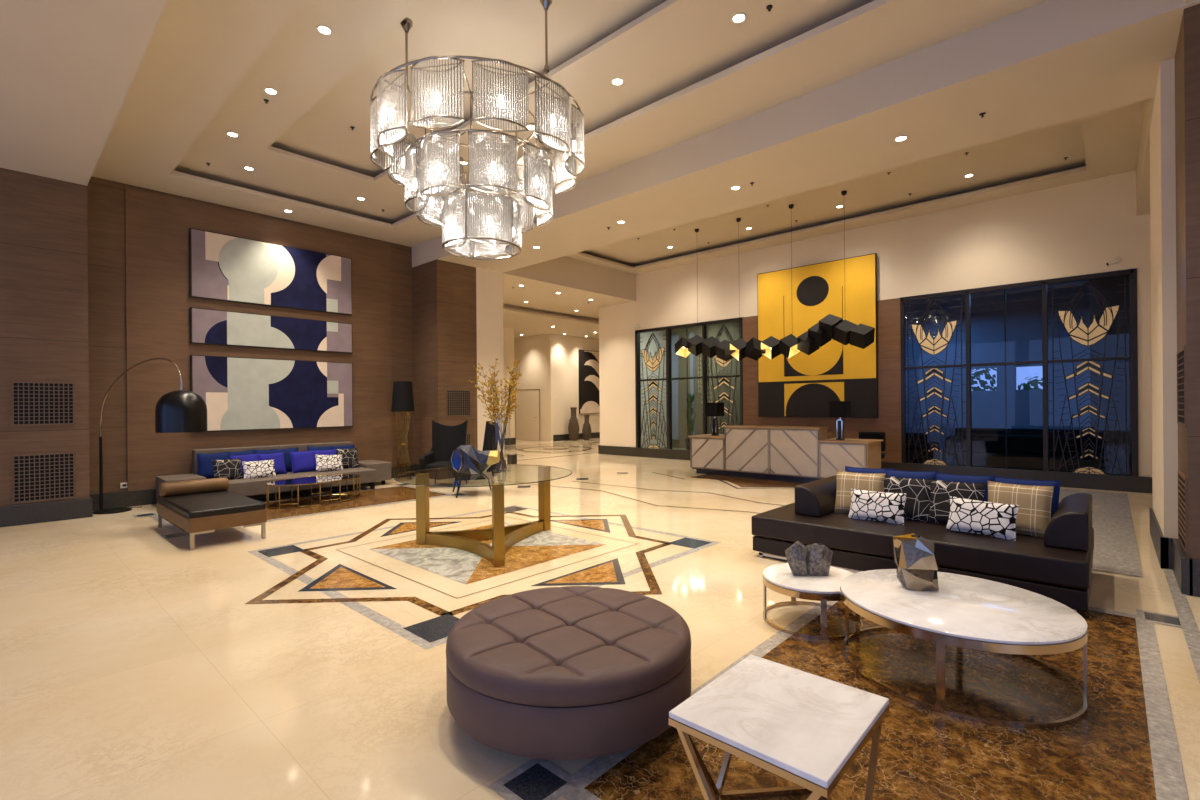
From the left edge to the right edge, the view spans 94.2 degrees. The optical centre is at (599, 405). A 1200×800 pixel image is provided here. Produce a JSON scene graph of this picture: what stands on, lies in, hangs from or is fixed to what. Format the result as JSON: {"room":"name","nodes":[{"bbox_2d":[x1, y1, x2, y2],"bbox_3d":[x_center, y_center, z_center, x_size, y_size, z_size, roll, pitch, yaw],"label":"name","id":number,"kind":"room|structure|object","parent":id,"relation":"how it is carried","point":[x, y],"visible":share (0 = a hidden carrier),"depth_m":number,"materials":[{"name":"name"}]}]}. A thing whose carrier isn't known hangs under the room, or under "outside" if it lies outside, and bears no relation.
{"room":"hotel lobby","nodes":[
{"label":"hotel lobby","id":0,"kind":"room"},
{"bbox_2d":[0,168,89,506],"bbox_3d":[-9.511,-0.737,5.936,0.960,4.630,5.930,0,0,42],"label":"wall","id":1,"kind":"structure","parent":0,"point":[44,227],"depth_m":7.47,"materials":[{"name":"brown wood"}]},
{"bbox_2d":[11,381,75,425],"bbox_3d":[-7.445,-0.024,7.467,0.014,0.590,0.610,0,0,42],"label":"air vent","id":2,"kind":"object","parent":1,"relation":"in","point":[33,403],"visible":1,"depth_m":7.46,"materials":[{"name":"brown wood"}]},
{"bbox_2d":[11,452,75,503],"bbox_3d":[-7.437,0.961,7.467,0.014,0.640,0.610,0,0,42],"label":"air vent","id":3,"kind":"object","parent":1,"relation":"in","point":[37,477],"visible":1,"depth_m":7.46,"materials":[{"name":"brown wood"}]},
{"bbox_2d":[0,465,413,526],"bbox_3d":[-7.590,1.432,7.766,0.700,0.260,11.200,0,0,42],"label":"baseboard","id":4,"kind":"structure","parent":1,"relation":"attached to","point":[13,515],"depth_m":7.66,"materials":[{"name":"grey stone"}]},
{"bbox_2d":[87,176,412,493],"bbox_3d":[-5.976,-1.251,10.295,0.300,5.600,5.280,0,0,42],"label":"wall","id":5,"kind":"structure","parent":0,"point":[105,198],"depth_m":8.50,"materials":[{"name":"brown wood"}]},
{"bbox_2d":[125,187,392,490],"bbox_3d":[-5.852,-1.037,10.183,0.030,4.690,4.300,0,0,42],"label":"wall panel","id":6,"kind":"object","parent":5,"relation":"attached to","point":[158,301],"visible":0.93,"depth_m":9.29,"materials":[{"name":"brown wood"}]},
{"bbox_2d":[189,228,351,314],"bbox_3d":[-5.844,-2.351,10.127,0.074,1.127,2.642,0,0,42],"label":"painting","id":7,"kind":"object","parent":6,"relation":"attached to","point":[222,267],"visible":1,"depth_m":9.96,"materials":[{"name":"paint"}]},
{"bbox_2d":[190,307,351,352],"bbox_3d":[-5.837,-1.321,10.128,0.070,0.587,2.642,0,0,42],"label":"painting","id":8,"kind":"object","parent":6,"relation":"attached to","point":[207,326],"visible":1,"depth_m":9.95,"materials":[{"name":"paint"}]},
{"bbox_2d":[190,355,352,431],"bbox_3d":[-5.827,-0.201,10.127,0.074,1.267,2.642,0,0,42],"label":"painting","id":9,"kind":"object","parent":6,"relation":"attached to","point":[238,393],"visible":0.97,"depth_m":10.01,"materials":[{"name":"paint"}]},
{"bbox_2d":[414,460,505,479],"bbox_3d":[-3.220,1.396,12.517,1.335,0.260,1.740,0,0,42],"label":"baseboard","id":10,"kind":"structure","parent":5,"relation":"attached to","point":[440,475],"depth_m":11.64,"materials":[{"name":"grey stone"}]},
{"bbox_2d":[412,259,477,464],"bbox_3d":[-3.493,-0.736,12.256,1.310,4.530,0.960,0,0,42],"label":"wall","id":11,"kind":"structure","parent":0,"point":[444,319],"depth_m":11.80,"materials":[{"name":"brown wood"}]},
{"bbox_2d":[446,389,470,416],"bbox_3d":[-2.992,-0.051,11.817,0.014,0.570,0.600,0,0,42],"label":"air vent","id":12,"kind":"object","parent":11,"relation":"in","point":[458,401],"visible":1,"depth_m":11.80,"materials":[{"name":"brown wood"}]},
{"bbox_2d":[476,268,503,460],"bbox_3d":[-2.923,-0.741,12.880,1.310,4.530,0.730,0,0,42],"label":"wall","id":13,"kind":"structure","parent":0,"point":[489,284],"depth_m":12.40,"materials":[{"name":"paint"}]},
{"bbox_2d":[503,327,514,437],"bbox_3d":[-3.986,-0.732,21.800,0.900,4.530,0.900,0,0,42],"label":"column","id":14,"kind":"structure","parent":0,"point":[508,333],"depth_m":21.63,"materials":[{"name":"beige paint"}]},
{"bbox_2d":[514,334,553,440],"bbox_3d":[-3.138,-0.974,24.581,3.000,5.000,0.150,0,0,42],"label":"wall","id":15,"kind":"structure","parent":0,"point":[534,354],"depth_m":23.95,"materials":[{"name":"beige paint"}]},
{"bbox_2d":[515,389,539,440],"bbox_3d":[-3.208,0.416,24.492,1.640,2.220,0.090,0,0,42],"label":"door","id":16,"kind":"structure","parent":15,"relation":"in","point":[527,415],"depth_m":24.50,"materials":[{"name":"beige paint"}]},
{"bbox_2d":[553,334,599,434],"bbox_3d":[1.286,-1.011,27.344,0.200,5.000,9.900,0,0,42],"label":"wall","id":17,"kind":"structure","parent":0,"point":[565,348],"depth_m":24.24,"materials":[{"name":"beige paint"}]},
{"bbox_2d":[504,432,599,444],"bbox_3d":[0.339,1.367,26.078,0.194,0.260,13.072,0,0,42],"label":"baseboard","id":18,"kind":"structure","parent":17,"relation":"attached to","point":[507,441],"depth_m":23.91,"materials":[{"name":"black wood"}]},
{"bbox_2d":[578,350,599,413],"bbox_3d":[-0.067,-1.054,25.667,0.067,2.850,2.540,0,0,42],"label":"painting","id":19,"kind":"object","parent":17,"relation":"attached to","point":[588,361],"visible":0.67,"depth_m":25.14,"materials":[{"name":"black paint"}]},
{"bbox_2d":[0,438,1199,799],"bbox_3d":[1.566,1.585,12.810,27.000,0.204,31.000,0,0,42],"label":"floor","id":20,"kind":"structure","parent":0,"point":[305,660],"depth_m":3.36,"materials":[{"name":"beige stone"}]},
{"bbox_2d":[93,358,206,513],"bbox_3d":[-6.300,0.456,7.775,2.358,2.192,0.622,0,0,31],"label":"lamp","id":21,"kind":"object","parent":20,"relation":"on","point":[178,411],"visible":1,"depth_m":7.21,"materials":[{"name":"black metal"}]},
{"bbox_2d":[156,478,267,549],"bbox_3d":[-4.728,1.250,6.747,1.725,0.578,0.751,0,0,42],"label":"daybed","id":22,"kind":"object","parent":20,"relation":"on","point":[201,506],"visible":1,"depth_m":6.40,"materials":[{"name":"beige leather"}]},
{"bbox_2d":[157,490,265,518],"bbox_3d":[-4.729,1.175,6.747,1.712,0.083,0.732,0,0,42],"label":"cushion","id":23,"kind":"object","parent":22,"relation":"on","point":[204,504],"depth_m":6.41,"materials":[{"name":"black leather"}]},
{"bbox_2d":[156,441,390,498],"bbox_3d":[-5.376,1.129,9.669,1.200,0.830,3.500,0,0,42],"label":"fabric sofa","id":24,"kind":"object","parent":20,"relation":"on","point":[370,471],"visible":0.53,"depth_m":9.42,"materials":[{"name":"fabric"}]},
{"bbox_2d":[197,452,229,478],"bbox_3d":[-6.292,0.985,9.087,0.450,0.423,0.159,0,0,-41],"label":"cushion","id":25,"kind":"object","parent":24,"relation":"on","point":[205,466],"visible":0.62,"depth_m":8.99,"materials":[{"name":"blue fabric"}]},
{"bbox_2d":[212,458,242,479],"bbox_3d":[-5.949,1.026,8.911,0.168,0.334,0.408,0,0,36],"label":"cushion","id":26,"kind":"object","parent":24,"relation":"on","point":[230,469],"visible":0.9,"depth_m":8.87,"materials":[{"name":"grey fabric"}]},
{"bbox_2d":[229,450,253,458],"bbox_3d":[-6.043,0.975,9.364,0.464,0.438,0.159,0,0,-42],"label":"cushion","id":27,"kind":"object","parent":24,"relation":"on","point":[248,452],"visible":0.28,"depth_m":9.38,"materials":[{"name":"blue fabric"}]},
{"bbox_2d":[230,453,258,476],"bbox_3d":[-5.855,1.000,9.226,0.172,0.385,0.436,0,0,37],"label":"cushion","id":28,"kind":"object","parent":24,"relation":"on","point":[251,457],"visible":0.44,"depth_m":9.20,"materials":[{"name":"blue fabric"}]},
{"bbox_2d":[242,459,275,478],"bbox_3d":[-5.587,1.050,9.143,0.157,0.282,0.466,0,0,42],"label":"cushion","id":29,"kind":"object","parent":24,"relation":"on","point":[252,469],"visible":1,"depth_m":9.10,"materials":[{"name":"white fabric"}]},
{"bbox_2d":[254,450,276,453],"bbox_3d":[-5.757,0.975,9.674,0.459,0.433,0.162,0,0,-45],"label":"cushion","id":30,"kind":"object","parent":24,"relation":"on","point":[255,451],"visible":0.2,"depth_m":9.63,"materials":[{"name":"blue fabric"}]},
{"bbox_2d":[257,452,286,473],"bbox_3d":[-5.596,1.001,9.509,0.173,0.379,0.430,0,0,38],"label":"cushion","id":31,"kind":"object","parent":24,"relation":"on","point":[279,463],"visible":0.63,"depth_m":9.53,"materials":[{"name":"blue fabric"}]},
{"bbox_2d":[270,447,297,471],"bbox_3d":[-5.567,0.972,9.866,0.459,0.436,0.147,0,0,-43],"label":"cushion","id":32,"kind":"object","parent":24,"relation":"on","point":[287,458],"visible":0.36,"depth_m":9.85,"materials":[{"name":"blue fabric"}]},
{"bbox_2d":[290,450,315,472],"bbox_3d":[-5.249,0.996,9.889,0.438,0.383,0.173,0,0,-44],"label":"cushion","id":33,"kind":"object","parent":24,"relation":"on","point":[303,461],"visible":0.92,"depth_m":9.83,"materials":[{"name":"blue fabric"}]},
{"bbox_2d":[307,446,331,450],"bbox_3d":[-5.177,0.967,10.310,0.163,0.438,0.468,0,0,39],"label":"cushion","id":34,"kind":"object","parent":24,"relation":"on","point":[308,447],"visible":0.2,"depth_m":10.29,"materials":[{"name":"blue fabric"}]},
{"bbox_2d":[315,449,335,458],"bbox_3d":[-5.008,0.995,10.152,0.432,0.381,0.173,0,0,-44],"label":"cushion","id":35,"kind":"object","parent":24,"relation":"on","point":[333,451],"visible":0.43,"depth_m":10.16,"materials":[{"name":"blue fabric"}]},
{"bbox_2d":[315,455,342,470],"bbox_3d":[-4.848,1.027,9.989,0.483,0.315,0.161,0,0,-44],"label":"cushion","id":36,"kind":"object","parent":24,"relation":"on","point":[323,462],"visible":1,"depth_m":9.94,"materials":[{"name":"white fabric"}]},
{"bbox_2d":[331,444,354,448],"bbox_3d":[-4.879,0.972,10.632,0.163,0.424,0.449,0,0,39],"label":"cushion","id":37,"kind":"object","parent":24,"relation":"on","point":[346,446],"visible":0.23,"depth_m":10.63,"materials":[{"name":"blue fabric"}]},
{"bbox_2d":[336,448,358,468],"bbox_3d":[-4.739,0.996,10.445,0.410,0.374,0.173,0,0,-44],"label":"cushion","id":38,"kind":"object","parent":24,"relation":"on","point":[349,456],"visible":0.79,"depth_m":10.42,"materials":[{"name":"grey fabric"}]},
{"bbox_2d":[265,474,359,508],"bbox_3d":[-4.548,1.359,8.913,0.922,0.356,1.441,0,0,36],"label":"side table","id":39,"kind":"object","parent":20,"relation":"on","point":[310,480],"visible":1,"depth_m":8.78,"materials":[{"name":"gold glass"}]},
{"bbox_2d":[391,381,413,480],"bbox_3d":[-4.045,0.522,11.456,0.450,2.017,0.450,0,0,42],"label":"floor lamp","id":40,"kind":"object","parent":20,"relation":"on","point":[402,398],"visible":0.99,"depth_m":11.33,"materials":[{"name":"gold metal"}]},
{"bbox_2d":[419,420,467,487],"bbox_3d":[-2.926,0.909,10.580,0.740,1.238,0.810,0,0,2],"label":"chair","id":41,"kind":"object","parent":20,"relation":"on","point":[445,439],"visible":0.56,"depth_m":10.83,"materials":[{"name":"black fabric"}]},
{"bbox_2d":[450,421,499,497],"bbox_3d":[-2.139,0.902,9.590,0.810,1.238,0.740,0,0,-19],"label":"chair","id":42,"kind":"object","parent":20,"relation":"on","point":[490,442],"visible":0.6,"depth_m":9.35,"materials":[{"name":"black fabric"}]},
{"bbox_2d":[394,464,571,566],"bbox_3d":[-1.211,1.121,6.029,1.858,0.777,1.908,0,0,42],"label":"glass table","id":43,"kind":"object","parent":20,"relation":"on","point":[503,537],"visible":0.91,"depth_m":6.08,"materials":[{"name":"gold metal"}]},
{"bbox_2d":[451,445,499,474],"bbox_3d":[-1.340,0.575,5.926,0.528,0.315,0.247,0,0,0],"label":"sculpture","id":44,"kind":"object","parent":43,"relation":"on","point":[466,459],"visible":1,"depth_m":5.84,"materials":[{"name":"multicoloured ceramic"}]},
{"bbox_3d":[-1.103,0.415,6.243,0.205,0.634,0.205,0,0,42],"label":"glass vase","id":45,"kind":"object","parent":43,"relation":"on","visible":0},
{"bbox_2d":[469,358,521,468],"bbox_3d":[-1.114,0.089,6.268,0.590,1.250,0.639,0,0,36],"label":"branches","id":46,"kind":"object","parent":45,"relation":"in","point":[510,399],"visible":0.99,"depth_m":6.20,"materials":[{"name":"yellow plant"}]},
{"bbox_2d":[507,454,516,463],"bbox_3d":[-2.273,1.394,14.422,0.190,0.250,0.190,0,0,42],"label":"stone block","id":47,"kind":"object","parent":20,"relation":"on","point":[513,457],"visible":0.9,"depth_m":14.37,"materials":[{"name":"brown stone"}]},
{"bbox_2d":[446,586,690,759],"bbox_3d":[-0.150,1.292,2.803,1.204,0.419,1.204,0,0,42],"label":"tufted ottoman","id":48,"kind":"object","parent":20,"relation":"on","point":[567,672],"visible":1,"depth_m":2.38,"materials":[{"name":"brown leather"}]},
{"bbox_2d":[446,586,690,706],"bbox_3d":[-0.151,1.141,2.803,1.204,0.117,1.204,0,0,42],"label":"tufted cushion","id":49,"kind":"object","parent":48,"relation":"on","point":[567,646],"depth_m":2.51,"materials":[{"name":"brown leather"}]},
{"bbox_2d":[568,407,578,440],"bbox_3d":[-1.131,0.799,23.944,0.501,1.420,0.501,0,0,42],"label":"floor vase","id":50,"kind":"object","parent":20,"relation":"on","point":[573,427],"visible":1,"depth_m":23.79,"materials":[{"name":"ceramic"}]},
{"bbox_2d":[582,415,590,439],"bbox_3d":[-0.574,0.965,24.181,0.420,1.080,0.420,0,0,42],"label":"floor vase","id":51,"kind":"object","parent":20,"relation":"on","point":[586,431],"visible":0.99,"depth_m":24.06,"materials":[{"name":"ceramic"}]},
{"bbox_2d":[685,390,696,449],"bbox_3d":[2.921,0.482,17.942,0.458,1.988,0.460,0,0,42],"label":"potted plant","id":52,"kind":"object","parent":20,"relation":"on","point":[690,402],"visible":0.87,"depth_m":17.87,"materials":[{"name":"green plant"}]},
{"bbox_2d":[669,654,888,799],"bbox_3d":[0.633,1.269,1.944,0.537,0.449,0.591,0,0,42],"label":"side table","id":53,"kind":"object","parent":20,"relation":"on","point":[805,729],"visible":1,"depth_m":1.88,"materials":[{"name":"white stone"}]},
{"bbox_2d":[689,425,882,482],"bbox_3d":[3.597,0.946,11.265,3.710,1.050,0.850,0,0,42],"label":"reception desk","id":54,"kind":"object","parent":20,"relation":"on","point":[804,454],"visible":0.94,"depth_m":10.82,"materials":[{"name":"wood"}]},
{"bbox_2d":[689,434,723,437],"bbox_3d":[2.551,0.674,12.220,0.880,0.030,0.850,0,0,42],"label":"countertop","id":55,"kind":"structure","parent":54,"relation":"on","point":[704,435],"depth_m":12.08,"materials":[{"name":"brown wood"}]},
{"bbox_2d":[706,402,723,435],"bbox_3d":[2.523,0.299,12.223,0.290,0.720,0.290,0,0,42],"label":"desk lamp","id":56,"kind":"object","parent":54,"relation":"on","point":[712,409],"visible":1,"depth_m":12.15,"materials":[{"name":"black paint"}]},
{"bbox_2d":[723,425,828,429],"bbox_3d":[3.478,0.436,11.140,1.990,0.030,0.510,0,0,42],"label":"countertop","id":57,"kind":"structure","parent":54,"relation":"on","point":[733,426],"depth_m":11.01,"materials":[{"name":"brown wood"}]},
{"bbox_2d":[829,401,850,439],"bbox_3d":[4.493,0.283,10.421,0.290,0.720,0.290,0,0,42],"label":"desk lamp","id":58,"kind":"object","parent":54,"relation":"on","point":[840,409],"visible":1,"depth_m":10.35,"materials":[{"name":"black paint"}]},
{"bbox_2d":[818,438,882,443],"bbox_3d":[4.639,0.657,10.310,0.880,0.030,0.850,0,0,42],"label":"countertop","id":59,"kind":"structure","parent":54,"relation":"on","point":[861,441],"depth_m":10.14,"materials":[{"name":"brown wood"}]},
{"bbox_2d":[762,563,862,639],"bbox_3d":[1.460,1.333,3.851,0.647,0.310,0.647,0,0,42],"label":"marble coffee table","id":60,"kind":"object","parent":20,"relation":"on","point":[779,578],"visible":0.72,"depth_m":3.71,"materials":[{"name":"white stone"}]},
{"bbox_2d":[785,541,832,575],"bbox_3d":[1.459,1.066,3.884,0.315,0.225,0.140,0,0,0],"label":"stone vase","id":61,"kind":"object","parent":60,"relation":"on","point":[815,559],"visible":1,"depth_m":3.84,"materials":[{"name":"grey stone"}]},
{"bbox_2d":[859,432,885,458],"bbox_3d":[5.306,0.991,10.911,0.563,0.930,0.566,0,0,31],"label":"office chair","id":62,"kind":"object","parent":20,"relation":"on","point":[862,435],"visible":0.22,"depth_m":11.01,"materials":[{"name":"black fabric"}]},
{"bbox_2d":[751,475,1093,611],"bbox_3d":[2.916,1.134,5.200,2.510,0.685,1.502,0,0,42],"label":"leather sofa","id":63,"kind":"object","parent":20,"relation":"on","point":[1057,566],"visible":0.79,"depth_m":4.50,"materials":[{"name":"leather"}]},
{"bbox_2d":[834,470,885,512],"bbox_3d":[2.582,0.875,5.548,0.459,0.415,0.190,0,0,37],"label":"cushion","id":64,"kind":"object","parent":63,"relation":"on","point":[846,481],"visible":0.63,"depth_m":5.54,"materials":[{"name":"beige fabric"}]},
{"bbox_2d":[845,466,893,475],"bbox_3d":[2.747,0.857,5.713,0.180,0.449,0.491,0,0,-43],"label":"cushion","id":65,"kind":"object","parent":63,"relation":"on","point":[847,468],"visible":0.14,"depth_m":5.74,"materials":[{"name":"blue fabric"}]},
{"bbox_2d":[848,488,905,524],"bbox_3d":[2.593,0.945,5.227,0.486,0.277,0.156,0,0,42],"label":"cushion","id":66,"kind":"object","parent":63,"relation":"on","point":[888,507],"visible":1,"depth_m":5.17,"materials":[{"name":"white fabric"}]},
{"bbox_2d":[884,475,931,521],"bbox_3d":[2.907,0.882,5.275,0.438,0.396,0.176,0,0,42],"label":"cushion","id":67,"kind":"object","parent":63,"relation":"on","point":[918,491],"visible":0.67,"depth_m":5.19,"materials":[{"name":"grey fabric"}]},
{"bbox_2d":[885,469,938,479],"bbox_3d":[3.027,0.854,5.430,0.486,0.451,0.173,0,0,40],"label":"cushion","id":68,"kind":"object","parent":63,"relation":"on","point":[894,473],"visible":0.2,"depth_m":5.41,"materials":[{"name":"blue fabric"}]},
{"bbox_2d":[927,479,985,523],"bbox_3d":[3.184,0.880,4.995,0.183,0.396,0.442,0,0,-42],"label":"cushion","id":69,"kind":"object","parent":63,"relation":"on","point":[941,491],"visible":0.68,"depth_m":5.00,"materials":[{"name":"grey fabric"}]},
{"bbox_2d":[935,472,994,501],"bbox_3d":[3.347,0.855,5.136,0.478,0.443,0.174,0,0,41],"label":"cushion","id":70,"kind":"object","parent":63,"relation":"on","point":[940,476],"visible":0.14,"depth_m":5.10,"materials":[{"name":"blue fabric"}]},
{"bbox_2d":[946,496,1018,540],"bbox_3d":[3.165,0.931,4.625,0.158,0.295,0.494,0,0,-43],"label":"cushion","id":71,"kind":"object","parent":63,"relation":"on","point":[998,520],"visible":1,"depth_m":4.57,"materials":[{"name":"white fabric"}]},
{"bbox_2d":[988,481,1053,537],"bbox_3d":[3.506,0.868,4.676,0.191,0.415,0.460,0,0,-39],"label":"cushion","id":72,"kind":"object","parent":63,"relation":"on","point":[1033,518],"visible":0.7,"depth_m":4.58,"materials":[{"name":"beige fabric"}]},
{"bbox_2d":[994,476,1060,517],"bbox_3d":[3.675,0.854,4.822,0.178,0.439,0.481,0,0,-42],"label":"cushion","id":73,"kind":"object","parent":63,"relation":"on","point":[1055,498],"visible":0.26,"depth_m":4.74,"materials":[{"name":"blue fabric"}]},
{"bbox_2d":[906,433,939,463],"bbox_3d":[7.055,1.032,13.037,1.400,0.820,0.850,0,0,42],"label":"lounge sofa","id":74,"kind":"object","parent":20,"relation":"on","point":[934,454],"visible":0.19,"depth_m":12.45,"materials":[{"name":"black fabric"}]},
{"bbox_2d":[840,569,1087,728],"bbox_3d":[1.970,1.284,3.127,1.094,0.400,1.165,0,0,-32],"label":"marble coffee table","id":75,"kind":"object","parent":20,"relation":"on","point":[967,612],"visible":0.95,"depth_m":2.88,"materials":[{"name":"white stone"}]},
{"bbox_2d":[893,533,938,590],"bbox_3d":[1.884,0.930,3.302,0.230,0.310,0.157,0,0,-3],"label":"vase","id":76,"kind":"object","parent":75,"relation":"on","point":[914,555],"visible":1,"depth_m":3.26,"materials":[{"name":"metal"}]},
{"bbox_2d":[971,368,996,390],"bbox_3d":[11.697,0.043,17.229,1.476,2.722,1.457,0,0,42],"label":"shrub","id":77,"kind":"object","parent":20,"relation":"on","point":[976,374],"visible":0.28,"depth_m":16.82,"materials":[{"name":"green plant"}]},
{"bbox_2d":[945,427,1090,457],"bbox_3d":[10.521,1.004,13.864,3.200,0.820,0.850,0,0,42],"label":"lounge sofa","id":78,"kind":"object","parent":20,"relation":"on","point":[1010,431],"visible":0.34,"depth_m":14.34,"materials":[{"name":"black fabric"}]},
{"bbox_2d":[1018,376,1042,389],"bbox_3d":[12.951,0.231,16.368,1.243,2.326,1.233,0,0,42],"label":"shrub","id":79,"kind":"object","parent":20,"relation":"on","point":[1034,382],"visible":0.26,"depth_m":16.26,"materials":[{"name":"green plant"}]},
{"bbox_3d":[9.033,1.419,11.196,2.000,0.010,2.500,0,0,42],"label":"carpet","id":80,"kind":"object","parent":20,"relation":"on","visible":0},
{"bbox_2d":[955,434,1103,471],"bbox_3d":[8.887,1.017,11.632,2.400,0.820,0.850,0,0,42],"label":"lounge sofa","id":81,"kind":"object","parent":80,"relation":"on","point":[1024,452],"visible":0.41,"depth_m":11.32,"materials":[{"name":"black fabric"}]},
{"bbox_2d":[0,0,1199,339],"bbox_3d":[1.708,-3.604,12.641,26.500,1.120,31.000,0,0,42],"label":"ceiling","id":82,"kind":"structure","parent":0,"point":[806,102],"depth_m":6.35,"materials":[{"name":"paint"}]},
{"bbox_2d":[263,87,277,94],"bbox_3d":[-3.814,-3.636,6.457,0.150,0.006,0.150,0,0,42],"label":"recessed light","id":83,"kind":"object","parent":82,"relation":"in","point":[271,91],"visible":1,"depth_m":6.46,"materials":[{"name":"white plastic"}]},
{"bbox_2d":[316,25,332,35],"bbox_3d":[-2.678,-3.645,5.417,0.150,0.006,0.150,0,0,42],"label":"recessed light","id":84,"kind":"object","parent":82,"relation":"in","point":[322,29],"visible":1,"depth_m":5.42,"materials":[{"name":"white plastic"}]},
{"bbox_2d":[370,0,584,259],"bbox_3d":[-1.306,-2.759,6.094,2.349,2.121,2.240,0,0,42],"label":"chandelier","id":85,"kind":"object","parent":82,"relation":"hanging from","point":[486,231],"visible":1,"depth_m":5.70,"materials":[{"name":"clear glass"}]},
{"bbox_2d":[611,78,623,85],"bbox_3d":[0.198,-3.669,6.324,0.150,0.006,0.150,0,0,42],"label":"recessed light","id":86,"kind":"object","parent":82,"relation":"in","point":[616,81],"visible":1,"depth_m":6.32,"materials":[{"name":"white plastic"}]},
{"bbox_2d":[731,12,746,23],"bbox_3d":[1.319,-3.678,5.298,0.150,0.006,0.150,0,0,42],"label":"recessed light","id":87,"kind":"object","parent":82,"relation":"in","point":[737,18],"visible":1,"depth_m":5.30,"materials":[{"name":"white plastic"}]},
{"bbox_2d":[675,190,874,360],"bbox_3d":[3.385,-2.480,11.657,4.396,3.095,0.469,0,0,42],"label":"pendant lamp","id":88,"kind":"object","parent":82,"relation":"hanging from","point":[845,332],"visible":1,"depth_m":11.26,"materials":[{"name":"black metal"}]},
{"bbox_2d":[894,135,907,141],"bbox_3d":[3.449,-3.055,6.391,0.150,0.006,0.150,0,0,42],"label":"recessed light","id":89,"kind":"object","parent":82,"relation":"in","point":[903,137],"visible":1,"depth_m":6.38,"materials":[{"name":"white plastic"}]},
{"bbox_2d":[641,330,666,447],"bbox_3d":[4.591,-1.038,22.186,0.200,5.000,13.050,0,0,42],"label":"decorative panel","id":90,"kind":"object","parent":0,"point":[645,337],"depth_m":19.03,"materials":[{"name":"beige paint"}]},
{"bbox_2d":[671,333,694,439],"bbox_3d":[2.792,-0.473,19.058,1.000,3.900,0.100,0,0,42],"label":"panel","id":91,"kind":"object","parent":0,"point":[674,338],"visible":0.64,"depth_m":19.20,"materials":[{"name":"grey glass"}]},
{"bbox_2d":[667,321,740,448],"bbox_3d":[4.372,-1.036,17.812,5.380,5.000,0.200,0,0,42],"label":"window panel","id":92,"kind":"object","parent":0,"point":[714,329],"depth_m":18.56,"materials":[{"name":"glass"}]},
{"bbox_2d":[599,165,1151,476],"bbox_3d":[4.560,-1.337,13.234,12.240,5.600,0.200,0,0,42],"label":"wall","id":93,"kind":"structure","parent":0,"point":[1074,229],"depth_m":11.04,"materials":[{"name":"beige paint"}]},
{"bbox_2d":[635,317,742,449],"bbox_3d":[2.357,-0.449,15.160,3.480,3.500,0.120,0,0,42],"label":"window","id":94,"kind":"structure","parent":93,"relation":"in","point":[652,365],"depth_m":15.51,"materials":[{"name":"black glass"}]},
{"bbox_2d":[743,298,901,462],"bbox_3d":[4.914,-0.475,12.754,3.580,3.470,0.040,0,0,42],"label":"panel","id":95,"kind":"object","parent":93,"relation":"attached to","point":[888,421],"visible":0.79,"depth_m":11.80,"materials":[{"name":"brown wood"}]},
{"bbox_2d":[757,253,877,417],"bbox_3d":[4.866,-1.470,12.711,2.700,3.480,0.077,0,0,42],"label":"painting","id":96,"kind":"object","parent":95,"relation":"attached to","point":[792,301],"visible":0.84,"depth_m":12.59,"materials":[{"name":"yellow paint"}]},
{"bbox_2d":[598,445,1151,492],"bbox_3d":[4.566,1.333,13.235,12.265,0.260,0.280,0,0,42],"label":"baseboard","id":97,"kind":"structure","parent":93,"relation":"attached to","point":[1141,484],"depth_m":10.27,"materials":[{"name":"grey stone"}]},
{"bbox_2d":[900,268,1138,475],"bbox_3d":[7.563,-0.492,10.399,3.550,3.500,0.120,0,0,42],"label":"window","id":98,"kind":"structure","parent":93,"relation":"in","point":[1080,333],"depth_m":9.95,"materials":[{"name":"brown metal"}]},
{"bbox_2d":[905,280,1089,319],"bbox_3d":[10.327,-2.735,11.981,11.300,0.500,5.750,0,0,42],"label":"ceiling","id":99,"kind":"structure","parent":0,"point":[1026,297],"depth_m":13.54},
{"bbox_2d":[905,301,1090,454],"bbox_3d":[12.178,-0.950,14.062,11.000,5.300,0.200,0,0,42],"label":"wall","id":100,"kind":"structure","parent":0,"point":[1023,325],"depth_m":15.13,"materials":[{"name":"blue glass"}]},
{"bbox_2d":[1089,275,1131,475],"bbox_3d":[11.890,-0.697,9.515,5.290,4.200,0.100,0,0,42],"label":"wall lounge partition","id":101,"kind":"structure","parent":0,"point":[1108,287],"depth_m":11.03,"materials":[{"name":"brown metal"}]},
{"bbox_2d":[1150,58,1178,538],"bbox_3d":[6.032,-0.824,5.305,1.050,4.550,1.820,0,0,42],"label":"wall","id":102,"kind":"structure","parent":0,"point":[1162,127],"depth_m":4.98,"materials":[{"name":"paint"}]},
{"bbox_2d":[1149,508,1199,596],"bbox_3d":[5.760,1.313,5.007,1.075,0.280,2.710,0,0,42],"label":"baseboard","id":103,"kind":"structure","parent":102,"relation":"attached to","point":[1170,553],"depth_m":4.65,"materials":[{"name":"grey stone"}]},
{"bbox_2d":[1175,4,1199,559],"bbox_3d":[5.171,-0.817,4.297,0.960,4.550,0.830,0,0,42],"label":"wall","id":104,"kind":"structure","parent":0,"point":[1187,55],"depth_m":4.30,"materials":[{"name":"brown wood"}]},
{"bbox_2d":[1177,346,1186,425],"bbox_3d":[4.766,-0.149,4.570,0.014,0.620,0.660,0,0,42],"label":"air vent","id":105,"kind":"object","parent":104,"relation":"in","point":[1181,354],"visible":1,"depth_m":4.54,"materials":[{"name":"brown metal"}]},
{"bbox_2d":[1178,470,1187,552],"bbox_3d":[4.774,0.851,4.570,0.014,0.580,0.660,0,0,42],"label":"air vent","id":106,"kind":"object","parent":104,"relation":"in","point":[1182,479],"visible":1,"depth_m":4.52,"materials":[{"name":"brown metal"}]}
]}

